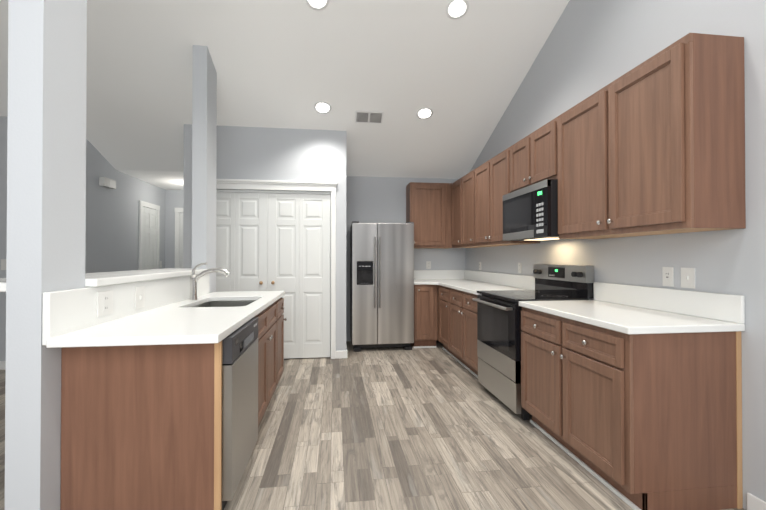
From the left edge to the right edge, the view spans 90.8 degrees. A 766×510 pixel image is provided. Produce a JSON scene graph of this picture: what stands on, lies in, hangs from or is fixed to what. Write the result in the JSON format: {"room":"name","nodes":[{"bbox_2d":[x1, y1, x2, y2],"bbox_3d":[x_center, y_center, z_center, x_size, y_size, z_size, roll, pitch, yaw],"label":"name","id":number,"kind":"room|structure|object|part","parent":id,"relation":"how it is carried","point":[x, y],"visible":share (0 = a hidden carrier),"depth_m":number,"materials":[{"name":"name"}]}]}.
{"room":"kitchen","nodes":[
{"label":"kitchen","id":0,"kind":"room"},
{"bbox_2d":[0,116,7,360],"bbox_3d":[-4.773,-0.157,4.197,2.150,2.857,0.120,0,0,-7],"label":"wall","id":1,"kind":"structure","parent":0,"point":[3,184],"depth_m":4.21,"materials":[{"name":"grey paint"}]},
{"bbox_2d":[0,361,5,369],"bbox_3d":[-4.715,1.224,4.127,2.250,0.095,0.017,0,0,-7],"label":"baseboard","id":2,"kind":"structure","parent":1,"relation":"attached to","point":[2,363],"depth_m":4.18,"materials":[{"name":"white"}]},
{"bbox_2d":[1,259,5,269],"bbox_3d":[-4.164,0.107,4.204,0.160,0.120,0.014,0,0,-7],"label":"light switch","id":3,"kind":"object","parent":1,"relation":"attached to","point":[3,264],"visible":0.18,"depth_m":4.20,"materials":[{"name":"white plastic"}]},
{"bbox_2d":[85,139,164,272],"bbox_3d":[-3.804,-0.146,5.575,0.120,2.857,2.610,0,0,-7],"label":"wall","id":4,"kind":"structure","parent":0,"point":[112,232],"depth_m":5.18,"materials":[{"name":"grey paint"}]},
{"bbox_2d":[99,177,115,188],"bbox_3d":[-3.635,-0.949,4.993,0.066,0.115,0.260,0,0,-7],"label":"box","id":5,"kind":"object","parent":4,"relation":"attached to","point":[105,182],"visible":1,"depth_m":4.93,"materials":[{"name":"grey plastic"}]},
{"bbox_2d":[138,200,159,269],"bbox_3d":[-3.801,0.222,6.152,0.032,2.130,0.650,0,0,-7],"label":"hall door","id":6,"kind":"structure","parent":4,"relation":"in","point":[149,229],"depth_m":6.12,"materials":[{"name":"white paint"}]},
{"bbox_2d":[165,190,182,267],"bbox_3d":[-3.232,0.043,6.902,1.350,2.500,0.120,0,0,-7],"label":"wall","id":7,"kind":"structure","parent":0,"point":[173,199],"depth_m":6.77,"materials":[{"name":"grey paint"}]},
{"bbox_2d":[174,208,182,267],"bbox_3d":[-3.268,0.222,6.819,0.930,2.140,0.032,0,0,-7],"label":"end door","id":8,"kind":"structure","parent":7,"relation":"in","point":[178,237],"depth_m":6.76,"materials":[{"name":"white paint"}]},
{"bbox_2d":[183,124,345,350],"bbox_3d":[-1.409,-0.153,4.620,1.910,2.857,0.110,0,0,-7],"label":"wall","id":9,"kind":"structure","parent":0,"point":[255,153],"depth_m":4.60,"materials":[{"name":"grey paint"}]},
{"bbox_2d":[216,189,330,358],"bbox_3d":[-1.402,0.239,4.581,1.520,2.047,0.074,0,0,-7],"label":"bifold closet door","id":10,"kind":"structure","parent":9,"relation":"in","point":[272,241],"depth_m":4.61,"materials":[{"name":"white paint"}]},
{"bbox_2d":[216,179,336,358],"bbox_3d":[-1.397,0.187,4.543,1.684,2.175,0.040,0,0,-7],"label":"trim","id":11,"kind":"structure","parent":9,"relation":"attached to","point":[245,184],"depth_m":4.62,"materials":[{"name":"white wood"}]},
{"bbox_2d":[343,344,346,357],"bbox_3d":[-0.516,1.232,5.135,0.034,0.095,0.954,0,0,-7],"label":"baseboard","id":12,"kind":"structure","parent":9,"relation":"attached to","point":[344,352],"depth_m":4.66,"materials":[{"name":"white"}]},
{"bbox_2d":[0,0,569,189],"bbox_3d":[-1.870,-2.714,2.601,7.500,3.027,9.600,0,0,-7],"label":"ceiling","id":13,"kind":"structure","parent":0,"point":[288,64],"depth_m":3.85,"materials":[{"name":"paint"}]},
{"bbox_2d":[305,0,328,9],"bbox_3d":[-0.549,-2.132,3.147,0.199,0.075,0.186,0,0,-13],"label":"recessed light","id":14,"kind":"object","parent":13,"relation":"in","point":[314,4],"depth_m":3.18,"materials":[{"name":"white"}]},
{"bbox_2d":[314,101,330,113],"bbox_3d":[-0.687,-1.678,4.306,0.199,0.075,0.186,0,0,-13],"label":"recessed light","id":15,"kind":"object","parent":13,"relation":"in","point":[322,107],"depth_m":4.30,"materials":[{"name":"white"}]},
{"bbox_2d":[355,110,383,123],"bbox_3d":[-0.165,-1.634,4.481,0.330,0.078,0.189,0,0,-7],"label":"ceiling vent","id":16,"kind":"object","parent":13,"relation":"in","point":[375,117],"visible":1,"depth_m":4.47,"materials":[{"name":"white metal"}]},
{"bbox_2d":[416,107,432,118],"bbox_3d":[0.492,-1.674,4.466,0.199,0.075,0.186,0,0,-13],"label":"recessed light","id":17,"kind":"object","parent":13,"relation":"in","point":[425,112],"depth_m":4.46,"materials":[{"name":"white"}]},
{"bbox_2d":[446,0,468,18],"bbox_3d":[0.644,-2.139,3.279,0.199,0.075,0.186,0,0,-13],"label":"recessed light","id":18,"kind":"object","parent":13,"relation":"in","point":[456,9],"depth_m":3.28,"materials":[{"name":"white"}]},
{"bbox_2d":[229,176,464,341],"bbox_3d":[-0.489,0.034,5.689,3.786,2.500,0.120,0,0,-7],"label":"wall","id":19,"kind":"structure","parent":0,"point":[377,200],"depth_m":5.70,"materials":[{"name":"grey paint"}]},
{"bbox_2d":[426,261,430,268],"bbox_3d":[0.697,0.154,5.774,0.072,0.116,0.007,0,0,-7],"label":"outlet","id":20,"kind":"object","parent":19,"relation":"attached to","point":[428,264],"visible":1,"depth_m":5.77,"materials":[{"name":"white plastic"}]},
{"bbox_2d":[406,182,451,248],"bbox_3d":[0.682,-0.573,5.592,0.623,0.944,0.355,0,0,-7],"label":"upper cabinet","id":21,"kind":"object","parent":19,"relation":"attached to","point":[428,209],"visible":0.79,"depth_m":5.46,"materials":[{"name":"brown wood"}]},
{"bbox_2d":[0,340,744,509],"bbox_3d":[-1.870,1.289,2.569,7.500,0.060,9.600,0,0,-7],"label":"floor","id":22,"kind":"structure","parent":0,"point":[438,427],"depth_m":2.47,"materials":[{"name":"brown wood"}]},
{"bbox_2d":[5,0,86,509],"bbox_3d":[-1.464,-0.743,1.664,0.128,3.991,0.270,0,0,-7],"label":"column","id":23,"kind":"structure","parent":22,"relation":"on","point":[46,151],"depth_m":1.53,"materials":[{"name":"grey paint"}]},
{"bbox_2d":[60,341,221,509],"bbox_3d":[-1.068,0.814,1.687,0.664,0.876,0.020,0,0,-7],"label":"cabinet end panel","id":24,"kind":"object","parent":22,"relation":"on","point":[141,427],"visible":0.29,"depth_m":1.68,"materials":[{"name":"brown wood"}]},
{"bbox_2d":[192,45,216,292],"bbox_3d":[-1.716,-0.352,3.635,0.128,3.239,0.290,0,0,-7],"label":"column","id":25,"kind":"structure","parent":22,"relation":"on","point":[204,115],"depth_m":3.50,"materials":[{"name":"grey paint"}]},
{"bbox_2d":[222,317,257,509],"bbox_3d":[-1.043,0.820,2.007,0.622,0.870,0.600,0,0,-7],"label":"dishwasher","id":26,"kind":"object","parent":22,"relation":"on","point":[239,392],"visible":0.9,"depth_m":1.87,"materials":[{"name":"silver metal"}]},
{"bbox_2d":[253,305,272,425],"bbox_3d":[-1.142,0.821,2.563,0.628,0.876,0.515,0,0,-7],"label":"base cabinet","id":27,"kind":"object","parent":22,"relation":"on","point":[271,319],"depth_m":2.73,"materials":[{"name":"brown wood"}]},
{"bbox_2d":[42,274,284,347],"bbox_3d":[-1.174,0.271,2.622,0.688,0.222,2.153,0,0,-7],"label":"countertop","id":28,"kind":"structure","parent":27,"relation":"on","point":[169,313],"depth_m":1.85,"materials":[{"name":"white stone"}]},
{"bbox_2d":[97,290,112,316],"bbox_3d":[-1.396,0.242,1.902,0.007,0.118,0.125,0,0,-7],"label":"outlet","id":29,"kind":"object","parent":28,"relation":"attached to","point":[104,302],"depth_m":1.89,"materials":[{"name":"white plastic"}]},
{"bbox_2d":[135,286,144,308],"bbox_3d":[-1.436,0.250,2.239,0.013,0.125,0.100,0,0,-7],"label":"light switch","id":30,"kind":"object","parent":28,"relation":"attached to","point":[139,291],"depth_m":2.23,"materials":[{"name":"white plastic"}]},
{"bbox_2d":[189,262,229,299],"bbox_3d":[-1.345,0.202,2.937,0.304,0.290,0.061,0,0,-7],"label":"kitchen faucet","id":31,"kind":"object","parent":28,"relation":"on","point":[194,278],"visible":1,"depth_m":2.92,"materials":[{"name":"silver metal"}]},
{"bbox_2d":[194,301,253,306],"bbox_3d":[-1.186,0.490,2.844,0.467,0.208,0.712,0,0,-7],"label":"sink bowl","id":32,"kind":"object","parent":28,"relation":"attached to","point":[225,303],"visible":0.02,"depth_m":3.17,"materials":[{"name":"silver metal"}]},
{"bbox_2d":[271,298,280,392],"bbox_3d":[-1.197,0.825,2.996,0.628,0.876,0.589,0,0,-7],"label":"base cabinet","id":33,"kind":"object","parent":22,"relation":"on","point":[277,304],"depth_m":3.23,"materials":[{"name":"brown wood"}]},
{"bbox_2d":[281,297,284,375],"bbox_3d":[-1.249,0.828,3.404,0.628,0.876,0.531,0,0,-7],"label":"base cabinet","id":34,"kind":"object","parent":22,"relation":"on","point":[282,299],"depth_m":3.63,"materials":[{"name":"brown wood"}]},
{"bbox_2d":[350,221,413,351],"bbox_3d":[-0.030,0.419,5.304,0.830,1.722,0.703,0,0,-7],"label":"refrigerator","id":35,"kind":"object","parent":22,"relation":"on","point":[381,284],"visible":1,"depth_m":5.02,"materials":[{"name":"silver metal"}]},
{"bbox_3d":[-0.244,0.380,5.013,0.329,1.603,0.062,0,0,-7],"label":"door","id":36,"kind":"part","parent":35,"relation":"part of","materials":[{"name":"silver metal"}]},
{"bbox_3d":[0.169,0.380,5.065,0.492,1.603,0.062,0,0,-7],"label":"door","id":37,"kind":"part","parent":35,"relation":"part of","materials":[{"name":"silver metal"}]},
{"bbox_2d":[411,285,437,347],"bbox_3d":[0.551,0.843,5.418,0.323,0.876,0.658,0,0,-7],"label":"base cabinet","id":38,"kind":"object","parent":22,"relation":"on","point":[425,316],"visible":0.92,"depth_m":5.13,"materials":[{"name":"brown wood"}]},
{"bbox_2d":[438,285,445,350],"bbox_3d":[1.083,0.839,4.873,0.628,0.876,0.664,0,0,-7],"label":"base cabinet","id":39,"kind":"object","parent":22,"relation":"on","point":[441,289],"depth_m":4.91,"materials":[{"name":"brown wood"}]},
{"bbox_2d":[446,287,457,360],"bbox_3d":[1.146,0.835,4.379,0.628,0.876,0.628,0,0,-7],"label":"base cabinet","id":40,"kind":"object","parent":22,"relation":"on","point":[457,324],"depth_m":4.50,"materials":[{"name":"brown wood"}]},
{"bbox_2d":[458,290,477,377],"bbox_3d":[1.202,0.832,3.939,0.628,0.876,0.554,0,0,-7],"label":"base cabinet","id":41,"kind":"object","parent":22,"relation":"on","point":[467,308],"depth_m":3.98,"materials":[{"name":"brown wood"}]},
{"bbox_2d":[414,270,534,294],"bbox_3d":[0.944,0.310,4.718,0.941,0.176,2.159,0,0,-7],"label":"countertop","id":42,"kind":"structure","parent":41,"relation":"on","point":[470,281],"depth_m":4.81,"materials":[{"name":"white stone"}]},
{"bbox_2d":[472,264,593,419],"bbox_3d":[1.240,0.675,3.268,0.707,1.180,0.781,0,0,-7],"label":"electric range","id":43,"kind":"object","parent":22,"relation":"on","point":[499,330],"visible":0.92,"depth_m":3.12,"materials":[{"name":"silver metal"}]},
{"bbox_2d":[521,307,742,509],"bbox_3d":[1.388,0.820,2.355,0.660,0.876,1.056,0,0,-7],"label":"base cabinet","id":44,"kind":"object","parent":22,"relation":"on","point":[643,421],"visible":0.96,"depth_m":1.86,"materials":[{"name":"brown wood"}]},
{"bbox_2d":[519,282,744,333],"bbox_3d":[1.401,0.292,2.353,0.633,0.176,1.076,0,0,-7],"label":"countertop","id":45,"kind":"structure","parent":44,"relation":"on","point":[628,309],"depth_m":2.13,"materials":[{"name":"white stone"}]},
{"bbox_2d":[465,0,765,509],"bbox_3d":[1.813,-1.448,2.138,0.120,5.407,7.770,0,0,-7],"label":"wall","id":46,"kind":"structure","parent":0,"point":[589,48],"depth_m":2.36,"materials":[{"name":"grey paint"}]},
{"bbox_2d":[451,179,458,247],"bbox_3d":[1.184,-0.576,5.264,0.323,0.944,0.536,0,0,-7],"label":"upper cabinet","id":47,"kind":"object","parent":46,"relation":"attached to","point":[455,186],"depth_m":5.33,"materials":[{"name":"brown wood"}]},
{"bbox_2d":[459,172,490,247],"bbox_3d":[1.238,-0.579,4.842,0.323,0.944,0.610,0,0,-7],"label":"upper cabinet","id":48,"kind":"object","parent":46,"relation":"attached to","point":[464,182],"depth_m":4.92,"materials":[{"name":"brown wood"}]},
{"bbox_2d":[471,146,539,245],"bbox_3d":[1.321,-0.584,4.191,0.323,0.944,0.998,0,0,-7],"label":"upper cabinet","id":49,"kind":"object","parent":46,"relation":"attached to","point":[478,193],"depth_m":4.11,"materials":[{"name":"brown wood"}]},
{"bbox_2d":[518,263,521,272],"bbox_3d":[1.493,0.142,4.126,0.007,0.116,0.072,0,0,-7],"label":"outlet","id":50,"kind":"object","parent":46,"relation":"attached to","point":[519,264],"depth_m":4.12,"materials":[{"name":"white plastic"}]},
{"bbox_2d":[510,116,558,191],"bbox_3d":[1.418,-0.822,3.302,0.355,0.483,0.786,0,0,-7],"label":"upper cabinet","id":51,"kind":"object","parent":46,"relation":"attached to","point":[534,157],"visible":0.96,"depth_m":3.20,"materials":[{"name":"brown wood"}]},
{"bbox_2d":[503,179,558,240],"bbox_3d":[1.401,-0.357,3.297,0.394,0.441,0.775,0,0,-7],"label":"microwave","id":52,"kind":"object","parent":51,"relation":"attached to","point":[530,212],"visible":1,"depth_m":3.12,"materials":[{"name":"silver metal"}]},
{"bbox_2d":[557,33,745,238],"bbox_3d":[1.537,-0.598,2.371,0.355,0.944,1.080,0,0,-7],"label":"upper cabinet","id":53,"kind":"object","parent":46,"relation":"attached to","point":[654,144],"visible":1,"depth_m":1.97,"materials":[{"name":"brown wood"}]},
{"bbox_2d":[662,267,673,286],"bbox_3d":[1.726,0.131,2.291,0.009,0.116,0.072,0,0,-7],"label":"outlet","id":54,"kind":"object","parent":46,"relation":"attached to","point":[667,272],"depth_m":2.28,"materials":[{"name":"white plastic"}]},
{"bbox_2d":[681,268,694,288],"bbox_3d":[1.740,0.130,2.162,0.014,0.116,0.085,0,0,-7],"label":"light switch","id":55,"kind":"object","parent":46,"relation":"attached to","point":[687,277],"depth_m":2.16,"materials":[{"name":"white plastic"}]},
{"bbox_2d":[747,493,765,509],"bbox_3d":[2.009,1.192,0.049,0.014,0.095,3.618,0,0,-7],"label":"baseboard","id":56,"kind":"structure","parent":46,"relation":"attached to","point":[754,502],"depth_m":1.81,"materials":[{"name":"white"}]},
{"bbox_3d":[-1.589,0.710,2.635,0.128,1.100,1.710,0,0,-7],"label":"wall","id":57,"kind":"structure","parent":0,"visible":0},
{"bbox_2d":[0,268,206,291],"bbox_3d":[-1.719,0.140,2.633,0.483,0.040,2.240,0,0,-7],"label":"countertop","id":58,"kind":"structure","parent":57,"relation":"on","point":[97,279],"depth_m":2.26,"materials":[{"name":"white stone"}]}
]}

